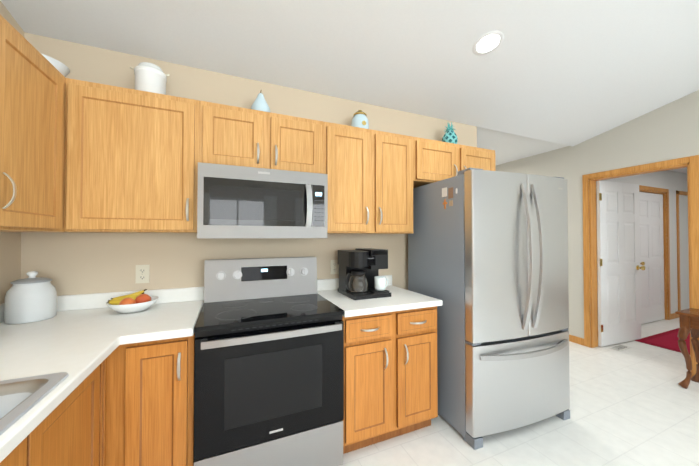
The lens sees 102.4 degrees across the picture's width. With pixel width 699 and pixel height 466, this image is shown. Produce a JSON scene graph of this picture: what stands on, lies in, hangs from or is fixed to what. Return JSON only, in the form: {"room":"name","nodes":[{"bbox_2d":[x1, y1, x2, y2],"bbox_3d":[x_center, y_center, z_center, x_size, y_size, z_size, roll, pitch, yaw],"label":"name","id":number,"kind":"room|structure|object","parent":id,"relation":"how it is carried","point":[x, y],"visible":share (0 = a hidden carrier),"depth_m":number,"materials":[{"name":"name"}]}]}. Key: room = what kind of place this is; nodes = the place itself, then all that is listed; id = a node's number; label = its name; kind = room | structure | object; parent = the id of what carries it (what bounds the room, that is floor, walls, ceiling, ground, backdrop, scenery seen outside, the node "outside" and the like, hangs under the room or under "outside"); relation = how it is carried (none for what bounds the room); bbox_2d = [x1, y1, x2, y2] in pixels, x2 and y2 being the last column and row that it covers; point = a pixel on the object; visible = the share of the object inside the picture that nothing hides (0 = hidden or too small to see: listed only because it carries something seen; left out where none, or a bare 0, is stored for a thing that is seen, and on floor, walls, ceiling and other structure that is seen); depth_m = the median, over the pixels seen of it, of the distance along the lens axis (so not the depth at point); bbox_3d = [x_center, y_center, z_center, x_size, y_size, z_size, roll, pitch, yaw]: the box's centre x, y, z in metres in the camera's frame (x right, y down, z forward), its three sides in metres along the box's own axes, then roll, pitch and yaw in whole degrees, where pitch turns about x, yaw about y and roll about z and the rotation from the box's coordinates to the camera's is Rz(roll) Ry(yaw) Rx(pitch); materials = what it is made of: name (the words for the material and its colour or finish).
{"room":"kitchen","nodes":[
{"label":"kitchen","id":0,"kind":"room"},
{"bbox_2d":[0,1,23,303],"bbox_3d":[-0.670,-0.673,-1.347,0.160,4.000,6.300,0,-1,-23],"label":"wall","id":1,"kind":"structure","parent":0,"point":[10,256],"depth_m":1.48,"materials":[{"name":"beige paint"}]},
{"bbox_2d":[0,14,67,231],"bbox_3d":[-1.451,-0.401,1.091,0.320,0.780,0.465,0,-1,-23],"label":"upper cabinet","id":2,"kind":"object","parent":1,"relation":"attached to","point":[33,93],"depth_m":1.16,"materials":[{"name":"brown wood"}]},
{"bbox_2d":[21,32,476,295],"bbox_3d":[-0.348,0.115,2.272,3.610,2.520,0.120,0,-1,-23],"label":"wall","id":3,"kind":"structure","parent":0,"point":[71,263],"depth_m":1.89,"materials":[{"name":"beige paint"}]},
{"bbox_2d":[68,79,199,232],"bbox_3d":[-1.221,-0.393,1.662,0.608,0.780,0.323,0,-1,-23],"label":"upper cabinet","id":4,"kind":"object","parent":3,"relation":"attached to","point":[81,156],"depth_m":1.51,"materials":[{"name":"brown wood"}]},
{"bbox_2d":[42,54,69,76],"bbox_3d":[-1.583,-0.830,1.435,0.220,0.085,0.220,0,-1,-23],"label":"decorative bowl","id":5,"kind":"object","parent":4,"relation":"on","point":[62,69],"visible":0.15,"depth_m":1.44,"materials":[{"name":"white ceramic"}]},
{"bbox_2d":[130,62,169,94],"bbox_3d":[-1.198,-0.896,1.693,0.201,0.224,0.160,0,-1,-23],"label":"crock","id":6,"kind":"object","parent":4,"relation":"on","point":[150,77],"visible":0.75,"depth_m":1.63,"materials":[{"name":"white ceramic"}]},
{"bbox_2d":[135,265,149,283],"bbox_3d":[-1.316,0.260,1.785,0.072,0.116,0.008,0,-1,-23],"label":"electrical outlet plate","id":7,"kind":"object","parent":3,"relation":"attached to","point":[142,273],"visible":1,"depth_m":1.78,"materials":[{"name":"beige plastic"}]},
{"bbox_2d":[200,101,327,173],"bbox_3d":[-0.589,-0.587,1.935,0.768,0.386,0.323,0,-1,-23],"label":"upper cabinet","id":8,"kind":"object","parent":3,"relation":"attached to","point":[229,135],"depth_m":1.77,"materials":[{"name":"brown wood"}]},
{"bbox_2d":[251,90,269,111],"bbox_3d":[-0.615,-0.887,1.943,0.134,0.212,0.134,0,-1,-23],"label":"pear","id":9,"kind":"object","parent":8,"relation":"on","point":[260,103],"visible":0.62,"depth_m":1.90,"materials":[{"name":"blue ceramic"}]},
{"bbox_2d":[197,162,327,237],"bbox_3d":[-0.565,-0.178,1.873,0.762,0.425,0.446,0,-1,-23],"label":"microwave","id":10,"kind":"object","parent":8,"relation":"attached to","point":[241,202],"visible":1,"depth_m":1.69,"materials":[{"name":"silver metal"}]},
{"bbox_2d":[330,260,338,273],"bbox_3d":[-0.120,0.277,2.297,0.072,0.116,0.008,0,-1,-23],"label":"electrical outlet plate","id":11,"kind":"object","parent":3,"relation":"attached to","point":[334,267],"visible":0.98,"depth_m":2.29,"materials":[{"name":"beige plastic"}]},
{"bbox_2d":[327,122,415,233],"bbox_3d":[0.111,-0.386,2.232,0.754,0.780,0.323,0,-1,-23],"label":"upper cabinet","id":12,"kind":"object","parent":3,"relation":"attached to","point":[372,173],"depth_m":2.09,"materials":[{"name":"brown wood"}]},
{"bbox_2d":[351,110,368,128],"bbox_3d":[0.085,-0.880,2.241,0.142,0.207,0.146,0,-1,-23],"label":"decorative jar","id":13,"kind":"object","parent":12,"relation":"on","point":[359,119],"visible":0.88,"depth_m":2.19,"materials":[{"name":"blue ceramic"}]},
{"bbox_2d":[416,137,495,187],"bbox_3d":[0.880,-0.594,2.564,0.920,0.355,0.323,0,-1,-23],"label":"upper cabinet","id":14,"kind":"object","parent":3,"relation":"attached to","point":[436,161],"depth_m":2.37,"materials":[{"name":"brown wood"}]},
{"bbox_2d":[442,122,457,143],"bbox_3d":[0.930,-0.900,2.605,0.140,0.257,0.140,0,-1,-23],"label":"pineapple","id":15,"kind":"object","parent":14,"relation":"on","point":[450,136],"visible":0.71,"depth_m":2.56,"materials":[{"name":"teal ceramic"}]},
{"bbox_2d":[0,0,698,164],"bbox_3d":[1.045,-1.850,1.307,5.390,1.423,9.800,0,-1,-23],"label":"ceiling","id":16,"kind":"structure","parent":0,"point":[572,73],"depth_m":1.93,"materials":[{"name":"white paint"}]},
{"bbox_2d":[473,31,503,55],"bbox_3d":[0.947,-1.294,1.921,0.196,0.044,0.192,0,-1,-23],"label":"recessed light","id":17,"kind":"object","parent":16,"relation":"in","point":[490,43],"visible":1,"depth_m":1.92,"materials":[{"name":"white"}]},
{"bbox_2d":[340,318,698,465],"bbox_3d":[2.677,1.401,1.962,9.300,0.060,9.800,0,-1,-23],"label":"floor","id":18,"kind":"structure","parent":0,"point":[635,404],"depth_m":1.96,"materials":[{"name":"tile"}]},
{"bbox_2d":[96,332,194,465],"bbox_3d":[-1.027,0.928,1.562,0.341,0.874,0.627,0,-1,-23],"label":"base cabinet","id":19,"kind":"object","parent":18,"relation":"on","point":[132,404],"depth_m":1.27,"materials":[{"name":"brown wood"}]},
{"bbox_2d":[0,290,151,462],"bbox_3d":[-0.902,0.408,0.225,0.660,0.128,3.199,0,-1,-23],"label":"countertop","id":20,"kind":"structure","parent":19,"relation":"on","point":[79,339],"depth_m":1.11,"materials":[{"name":"laminate"}]},
{"bbox_2d":[4,271,56,323],"bbox_3d":[-1.657,0.324,1.464,0.180,0.250,0.180,0,-1,-23],"label":"canister","id":21,"kind":"object","parent":20,"relation":"on","point":[32,297],"visible":1,"depth_m":1.41,"materials":[{"name":"white ceramic"}]},
{"bbox_2d":[0,372,68,434],"bbox_3d":[-0.964,0.531,0.393,0.552,0.207,0.840,0,-1,-23],"label":"sink","id":22,"kind":"object","parent":20,"relation":"in","point":[20,398],"visible":0.85,"depth_m":0.80,"materials":[{"name":"silver metal"}]},
{"bbox_2d":[106,289,158,312],"bbox_3d":[-1.255,0.394,1.630,0.244,0.114,0.244,0,-1,-23],"label":"fruit bowl","id":23,"kind":"object","parent":20,"relation":"on","point":[136,302],"visible":1,"depth_m":1.58,"materials":[{"name":"white ceramic"}]},
{"bbox_2d":[128,287,203,343],"bbox_3d":[-0.980,0.426,1.569,0.256,0.128,0.666,0,-1,-23],"label":"countertop","id":24,"kind":"structure","parent":19,"relation":"on","point":[176,311],"depth_m":1.52,"materials":[{"name":"laminate"}]},
{"bbox_2d":[194,256,344,465],"bbox_3d":[-0.494,0.773,1.732,0.760,1.190,0.683,0,-1,-23],"label":"range","id":25,"kind":"object","parent":18,"relation":"on","point":[269,365],"visible":1,"depth_m":1.50,"materials":[{"name":"black"}]},
{"bbox_2d":[342,306,437,453],"bbox_3d":[0.173,0.935,2.056,0.714,0.874,0.661,0,-1,-23],"label":"base cabinet","id":26,"kind":"object","parent":18,"relation":"on","point":[390,378],"visible":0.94,"depth_m":1.77,"materials":[{"name":"brown wood"}]},
{"bbox_2d":[317,275,441,316],"bbox_3d":[0.174,0.432,2.067,0.720,0.128,0.659,0,-1,-23],"label":"countertop","id":27,"kind":"structure","parent":26,"relation":"on","point":[401,299],"depth_m":1.90,"materials":[{"name":"laminate"}]},
{"bbox_2d":[338,248,390,299],"bbox_3d":[0.088,0.290,2.098,0.323,0.335,0.320,0,-1,-23],"label":"coffee maker","id":28,"kind":"object","parent":27,"relation":"on","point":[359,268],"visible":0.96,"depth_m":2.01,"materials":[{"name":"black plastic"}]},
{"bbox_2d":[374,276,388,290],"bbox_3d":[0.238,0.368,2.058,0.114,0.095,0.084,0,-1,-23],"label":"mug","id":29,"kind":"object","parent":28,"relation":"on","point":[380,283],"visible":1,"depth_m":2.02,"materials":[{"name":"white ceramic"}]},
{"bbox_2d":[408,168,569,449],"bbox_3d":[1.096,0.479,2.246,0.914,1.792,0.866,0,-1,-20],"label":"fridge","id":30,"kind":"object","parent":18,"relation":"on","point":[488,258],"visible":0.96,"depth_m":1.89,"materials":[{"name":"grey metal"}]},
{"bbox_2d":[608,344,630,350],"bbox_3d":[3.270,1.386,3.397,0.260,0.006,0.110,0,-1,-23],"label":"floor vent","id":31,"kind":"object","parent":18,"relation":"in","point":[619,347],"visible":1,"depth_m":3.39,"materials":[{"name":"white metal"}]},
{"bbox_2d":[635,328,689,354],"bbox_3d":[4.714,1.385,3.531,1.820,0.012,0.988,0,-1,-23],"label":"rug","id":32,"kind":"object","parent":18,"relation":"on","point":[667,339],"visible":0.65,"depth_m":3.60,"materials":[{"name":"red fabric"}]},
{"bbox_2d":[675,308,698,388],"bbox_3d":[3.342,1.042,2.007,0.325,0.680,1.280,0,-1,-23],"label":"side table","id":33,"kind":"object","parent":18,"relation":"on","point":[689,319],"visible":1,"depth_m":2.50,"materials":[{"name":"brown wood"}]},
{"bbox_2d":[496,90,698,340],"bbox_3d":[3.467,-0.624,2.328,0.120,4.000,9.800,0,-1,-23],"label":"wall","id":34,"kind":"structure","parent":0,"point":[669,131],"depth_m":3.31,"materials":[{"name":"beige paint"}]},
{"bbox_2d":[569,335,583,345],"bbox_3d":[2.208,1.370,5.075,0.012,0.085,3.510,0,-1,-23],"label":"baseboard","id":35,"kind":"structure","parent":34,"relation":"attached to","point":[577,340],"depth_m":3.54,"materials":[{"name":"brown wood"}]},
{"bbox_2d":[596,180,644,346],"bbox_3d":[3.429,0.370,3.537,0.812,2.020,0.177,0,-1,-23],"label":"door","id":36,"kind":"structure","parent":34,"relation":"in","point":[618,262],"depth_m":3.53,"materials":[{"name":"white paint"}]},
{"bbox_2d":[582,155,698,377],"bbox_3d":[3.144,0.331,3.069,0.152,2.110,0.940,0,-1,-23],"label":"door frame","id":37,"kind":"structure","parent":34,"relation":"attached to","point":[691,163],"depth_m":3.21,"materials":[{"name":"brown wood"}]},
{"bbox_2d":[596,170,688,313],"bbox_3d":[4.616,0.173,4.397,3.630,2.460,0.120,0,-1,-23],"label":"wall","id":38,"kind":"structure","parent":0,"point":[673,182],"depth_m":4.68,"materials":[{"name":"white paint"}]},
{"bbox_2d":[639,192,664,323],"bbox_3d":[4.721,0.381,4.385,0.884,2.020,0.111,0,-1,-23],"label":"entry door","id":39,"kind":"structure","parent":38,"relation":"in","point":[652,258],"depth_m":4.42,"materials":[{"name":"white paint"}]},
{"bbox_2d":[639,185,687,319],"bbox_3d":[5.208,0.347,4.640,2.150,2.120,0.136,0,-1,-23],"label":"door frame","id":40,"kind":"structure","parent":38,"relation":"attached to","point":[648,189],"depth_m":4.56,"materials":[{"name":"brown wood"}]},
{"bbox_2d":[671,313,678,318],"bbox_3d":[5.718,1.366,4.781,1.090,0.085,0.012,0,-1,-23],"label":"baseboard","id":41,"kind":"structure","parent":38,"relation":"attached to","point":[673,316],"depth_m":4.61,"materials":[{"name":"brown wood"}]},
{"bbox_2d":[670,167,686,173],"bbox_3d":[5.246,-1.106,2.944,3.630,0.100,3.320,0,-1,-23],"label":"ceiling","id":42,"kind":"structure","parent":0,"point":[682,170],"depth_m":4.64,"materials":[{"name":"white paint"}]}
]}

